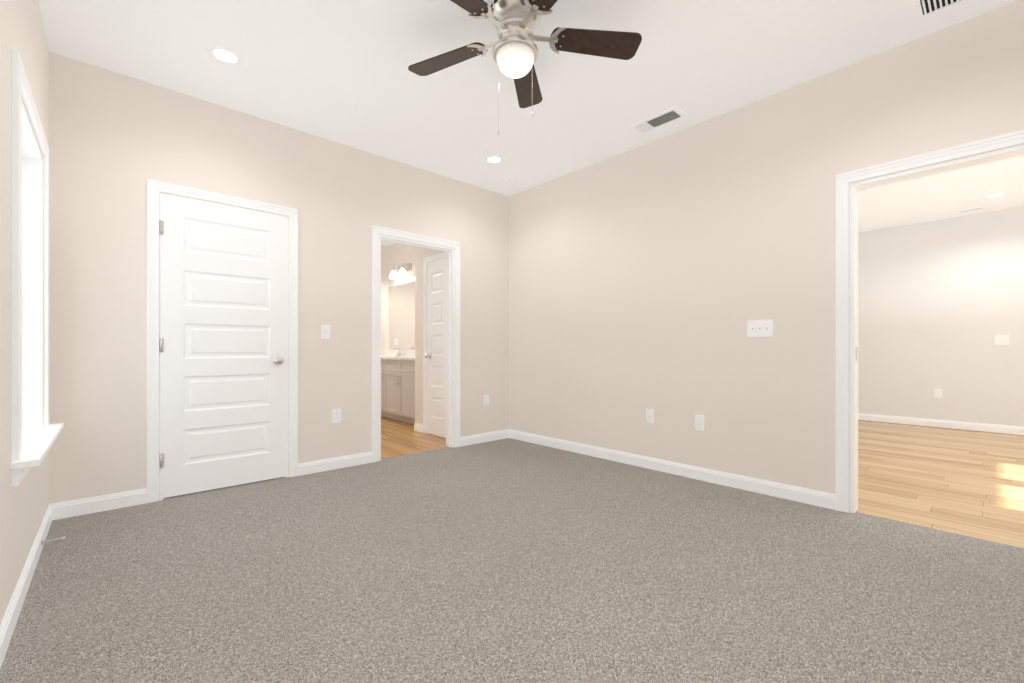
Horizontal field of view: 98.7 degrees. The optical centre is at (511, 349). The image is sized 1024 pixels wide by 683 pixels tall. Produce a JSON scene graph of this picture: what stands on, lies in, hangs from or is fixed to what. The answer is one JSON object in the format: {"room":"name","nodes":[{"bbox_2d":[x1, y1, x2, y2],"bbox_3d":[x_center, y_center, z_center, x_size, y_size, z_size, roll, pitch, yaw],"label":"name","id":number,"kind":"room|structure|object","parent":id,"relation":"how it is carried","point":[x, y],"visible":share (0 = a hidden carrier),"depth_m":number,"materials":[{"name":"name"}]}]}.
{"room":"empty bedroom","nodes":[
{"label":"empty bedroom","id":0,"kind":"room"},
{"bbox_2d":[0,0,48,624],"bbox_3d":[-1.305,-0.375,0.898,0.180,2.750,4.384,0,0,-42],"label":"wall","id":1,"kind":"structure","parent":0,"point":[24,504],"depth_m":1.59,"materials":[{"name":"beige paint"}]},
{"bbox_2d":[11,49,63,486],"bbox_3d":[-2.232,-0.299,1.971,0.252,1.606,1.118,0,0,-42],"label":"window","id":2,"kind":"structure","parent":1,"relation":"in","point":[30,291],"depth_m":2.29,"materials":[{"name":"white"}]},
{"bbox_2d":[41,536,65,544],"bbox_3d":[-2.292,0.952,2.200,0.084,0.022,0.022,0,0,-42],"label":"doorstop","id":3,"kind":"object","parent":1,"relation":"attached to","point":[60,538],"visible":1,"depth_m":2.20,"materials":[{"name":"silver metal"}]},
{"bbox_2d":[0,413,1023,668],"bbox_3d":[1.509,0.953,4.010,8.171,0.095,9.900,0,0,-42],"label":"baseboard","id":4,"kind":"structure","parent":1,"relation":"attached to","point":[66,509],"depth_m":3.26,"materials":[{"name":"white"}]},
{"bbox_2d":[49,51,508,503],"bbox_3d":[-1.436,-0.375,3.823,3.923,2.750,0.120,0,0,-42],"label":"wall","id":5,"kind":"structure","parent":0,"point":[117,141],"depth_m":3.12,"materials":[{"name":"beige paint"}]},
{"bbox_2d":[147,179,297,502],"bbox_3d":[-2.081,-0.056,3.224,0.921,2.112,0.139,0,0,-42],"label":"door frame","id":6,"kind":"structure","parent":5,"relation":"attached to","point":[154,188],"depth_m":2.93,"materials":[{"name":"white wood"}]},
{"bbox_2d":[160,195,286,497],"bbox_3d":[-2.039,-0.023,3.171,0.777,2.022,0.101,0,0,-42],"label":"closet door","id":7,"kind":"structure","parent":5,"relation":"in","point":[223,344],"depth_m":3.16,"materials":[{"name":"white wood"}]},
{"bbox_2d":[321,325,329,338],"bbox_3d":[-1.537,-0.150,3.637,0.070,0.115,0.018,0,0,-42],"label":"switch plate","id":8,"kind":"object","parent":5,"relation":"attached to","point":[325,331],"visible":1,"depth_m":3.64,"materials":[{"name":"white plastic"}]},
{"bbox_2d":[332,409,340,422],"bbox_3d":[-1.475,0.555,3.701,0.070,0.115,0.007,0,0,-42],"label":"outlet","id":9,"kind":"object","parent":5,"relation":"attached to","point":[336,415],"visible":1,"depth_m":3.70,"materials":[{"name":"white plastic"}]},
{"bbox_2d":[372,225,459,462],"bbox_3d":[-0.929,-0.053,4.271,0.948,2.107,0.139,0,0,-42],"label":"door frame","id":10,"kind":"structure","parent":5,"relation":"attached to","point":[453,347],"depth_m":4.44,"materials":[{"name":"white wood"}]},
{"bbox_2d":[484,394,488,404],"bbox_3d":[-0.277,0.545,4.792,0.070,0.115,0.007,0,0,-42],"label":"outlet","id":11,"kind":"object","parent":5,"relation":"attached to","point":[486,399],"visible":1,"depth_m":4.79,"materials":[{"name":"white plastic"}]},
{"bbox_2d":[381,245,387,355],"bbox_3d":[-2.809,-0.375,6.854,2.070,2.750,0.120,0,0,-42],"label":"wall","id":12,"kind":"structure","parent":0,"point":[384,296],"depth_m":7.38,"materials":[{"name":"beige paint"}]},
{"bbox_2d":[388,243,414,349],"bbox_3d":[-1.023,-0.375,6.339,0.120,2.750,3.046,0,0,-42],"label":"wall","id":13,"kind":"structure","parent":0,"point":[399,254],"depth_m":7.13,"materials":[{"name":"beige paint"}]},
{"bbox_2d":[389,263,411,278],"bbox_3d":[-1.769,-1.247,6.921,0.199,0.215,0.438,0,0,-42],"label":"sconce","id":14,"kind":"object","parent":13,"relation":"attached to","point":[403,270],"visible":1,"depth_m":6.89,"materials":[{"name":"white glass"}]},
{"bbox_2d":[387,350,414,357],"bbox_3d":[-1.407,0.054,6.656,0.018,0.100,2.056,0,0,-42],"label":"backsplash","id":15,"kind":"structure","parent":13,"relation":"attached to","point":[406,353],"depth_m":6.90,"materials":[{"name":"white stone"}]},
{"bbox_2d":[389,281,414,348],"bbox_3d":[-1.550,-0.535,6.824,0.005,1.049,1.540,0,0,-42],"label":"vanity mirror","id":16,"kind":"object","parent":13,"relation":"attached to","point":[401,316],"visible":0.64,"depth_m":7.04,"materials":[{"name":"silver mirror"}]},
{"bbox_2d":[381,417,447,458],"bbox_3d":[-1.762,1.052,5.725,2.100,0.096,3.260,0,0,-42],"label":"floor","id":17,"kind":"structure","parent":0,"point":[399,438],"depth_m":4.87,"materials":[{"name":"brown wood"}]},
{"bbox_2d":[381,358,414,424],"bbox_3d":[-1.611,0.569,6.470,0.571,0.862,2.056,0,0,-42],"label":"bathroom vanity","id":18,"kind":"object","parent":17,"relation":"on","point":[398,388],"depth_m":6.03,"materials":[{"name":"white wood"}]},
{"bbox_2d":[392,346,402,355],"bbox_3d":[-1.808,0.024,6.886,0.141,0.158,0.216,0,0,-42],"label":"faucet","id":19,"kind":"object","parent":18,"relation":"on","point":[398,354],"visible":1,"depth_m":6.90,"materials":[{"name":"silver metal"}]},
{"bbox_2d":[415,246,445,424],"bbox_3d":[-0.622,-0.375,5.312,0.670,2.750,0.986,0,0,-42],"label":"wall","id":20,"kind":"structure","parent":0,"point":[421,253],"depth_m":5.37,"materials":[{"name":"beige paint"}]},
{"bbox_2d":[423,252,445,433],"bbox_3d":[-0.842,-0.049,5.109,0.109,2.098,0.556,0,0,-42],"label":"door frame","id":21,"kind":"structure","parent":20,"relation":"attached to","point":[436,257],"depth_m":5.25,"materials":[{"name":"white wood"}]},
{"bbox_2d":[425,259,445,437],"bbox_3d":[-0.875,-0.018,5.068,0.101,2.020,0.424,0,0,-42],"label":"door","id":22,"kind":"structure","parent":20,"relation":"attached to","point":[435,355],"depth_m":5.09,"materials":[{"name":"white wood"}]},
{"bbox_2d":[0,438,1023,682],"bbox_3d":[0.034,1.050,2.154,3.851,0.100,4.440,0,0,-42],"label":"floor","id":23,"kind":"structure","parent":0,"point":[508,560],"depth_m":1.86,"materials":[{"name":"grey carpet"}]},
{"bbox_2d":[39,0,1015,245],"bbox_3d":[-0.989,-1.810,3.426,4.051,0.120,7.700,0,0,-42],"label":"ceiling","id":24,"kind":"structure","parent":0,"point":[338,71],"depth_m":2.69,"materials":[{"name":"white paint"}]},
{"bbox_2d":[206,44,243,65],"bbox_3d":[-1.703,-1.746,2.615,0.194,0.006,0.194,0,0,-42],"label":"recessed light","id":25,"kind":"object","parent":24,"relation":"attached to","point":[223,54],"visible":1,"depth_m":2.61,"materials":[{"name":"white"}]},
{"bbox_2d":[484,155,504,163],"bbox_3d":[-0.163,-1.746,4.043,0.194,0.006,0.194,0,0,-42],"label":"recessed light","id":26,"kind":"object","parent":24,"relation":"attached to","point":[494,159],"visible":1,"depth_m":4.04,"materials":[{"name":"white"}]},
{"bbox_2d":[504,177,516,184],"bbox_3d":[-0.017,-1.733,4.521,0.136,0.034,0.136,0,0,-42],"label":"smoke detector","id":27,"kind":"object","parent":24,"relation":"attached to","point":[510,180],"visible":1,"depth_m":4.48,"materials":[{"name":"white plastic"}]},
{"bbox_2d":[408,0,641,135],"bbox_3d":[-0.010,-1.404,2.141,1.198,0.692,1.242,0,0,-42],"label":"fan","id":28,"kind":"object","parent":24,"relation":"hanging from","point":[515,23],"visible":1,"depth_m":2.18,"materials":[{"name":"brown wood"}]},
{"bbox_2d":[627,106,687,135],"bbox_3d":[1.111,-1.746,3.370,0.200,0.007,0.400,0,0,-42],"label":"ceiling vent","id":29,"kind":"object","parent":24,"relation":"attached to","point":[659,120],"visible":1,"depth_m":3.36,"materials":[{"name":"white plastic"}]},
{"bbox_2d":[915,0,965,18],"bbox_3d":[2.134,-1.746,1.942,0.530,0.008,0.540,0,0,-42],"label":"ceiling vent","id":30,"kind":"object","parent":24,"relation":"in","point":[925,8],"visible":1,"depth_m":2.23,"materials":[{"name":"white plastic"}]},
{"bbox_2d":[509,0,1023,512],"bbox_3d":[2.317,-0.375,2.523,0.120,2.750,6.854,0,0,-42],"label":"wall","id":31,"kind":"structure","parent":0,"point":[655,274],"depth_m":3.24,"materials":[{"name":"beige paint"}]},
{"bbox_2d":[646,409,653,422],"bbox_3d":[1.159,0.557,3.697,0.014,0.115,0.070,0,0,-42],"label":"outlet plate","id":32,"kind":"object","parent":31,"relation":"attached to","point":[649,415],"visible":1,"depth_m":3.69,"materials":[{"name":"white plastic"}]},
{"bbox_2d":[695,415,703,430],"bbox_3d":[1.444,0.560,3.388,0.007,0.115,0.070,0,0,-42],"label":"electrical outlet plate","id":33,"kind":"object","parent":31,"relation":"attached to","point":[699,422],"visible":1,"depth_m":3.38,"materials":[{"name":"white plastic"}]},
{"bbox_2d":[747,320,772,336],"bbox_3d":[1.728,-0.148,3.069,0.018,0.115,0.162,0,0,-42],"label":"light switch","id":34,"kind":"object","parent":31,"relation":"attached to","point":[761,328],"visible":1,"depth_m":3.07,"materials":[{"name":"white plastic"}]},
{"bbox_2d":[836,130,1023,512],"bbox_3d":[2.415,-0.044,2.401,0.139,2.089,1.039,0,0,-42],"label":"door frame","id":35,"kind":"structure","parent":31,"relation":"attached to","point":[843,180],"depth_m":2.70,"materials":[{"name":"white wood"}]},
{"bbox_2d":[856,420,1023,547],"bbox_3d":[4.017,1.052,4.070,4.620,0.096,6.854,0,0,-42],"label":"floor","id":36,"kind":"structure","parent":0,"point":[970,483],"depth_m":3.43,"materials":[{"name":"brown wood"}]},
{"bbox_2d":[858,206,1023,426],"bbox_3d":[5.988,-0.340,5.246,0.120,2.680,5.940,0,0,-42],"label":"wall","id":37,"kind":"structure","parent":0,"point":[940,303],"depth_m":5.64,"materials":[{"name":"paint"}]},
{"bbox_2d":[934,389,941,397],"bbox_3d":[5.505,0.566,5.683,0.007,0.115,0.070,0,0,-42],"label":"outlet","id":38,"kind":"object","parent":37,"relation":"attached to","point":[937,393],"visible":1,"depth_m":5.68,"materials":[{"name":"white plastic"}]},
{"bbox_2d":[995,335,1008,344],"bbox_3d":[5.870,-0.117,5.274,0.018,0.115,0.116,0,0,-42],"label":"light switch","id":39,"kind":"object","parent":37,"relation":"attached to","point":[1001,339],"visible":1,"depth_m":5.27,"materials":[{"name":"white plastic"}]},
{"bbox_2d":[858,156,1023,231],"bbox_3d":[4.351,-1.740,3.756,4.548,0.120,5.940,0,0,-42],"label":"ceiling","id":40,"kind":"structure","parent":0,"point":[926,198],"depth_m":4.82,"materials":[{"name":"white paint"}]},
{"bbox_2d":[945,206,987,215],"bbox_3d":[5.474,-1.676,5.306,0.120,0.007,0.360,0,0,-42],"label":"ceiling vent","id":41,"kind":"object","parent":40,"relation":"in","point":[966,210],"visible":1,"depth_m":5.29,"materials":[{"name":"white plastic"}]},
{"bbox_2d":[983,191,1008,197],"bbox_3d":[5.229,-1.676,4.758,0.194,0.006,0.194,0,0,-42],"label":"recessed light","id":42,"kind":"object","parent":40,"relation":"in","point":[995,194],"visible":1,"depth_m":4.75,"materials":[{"name":"white"}]}
]}

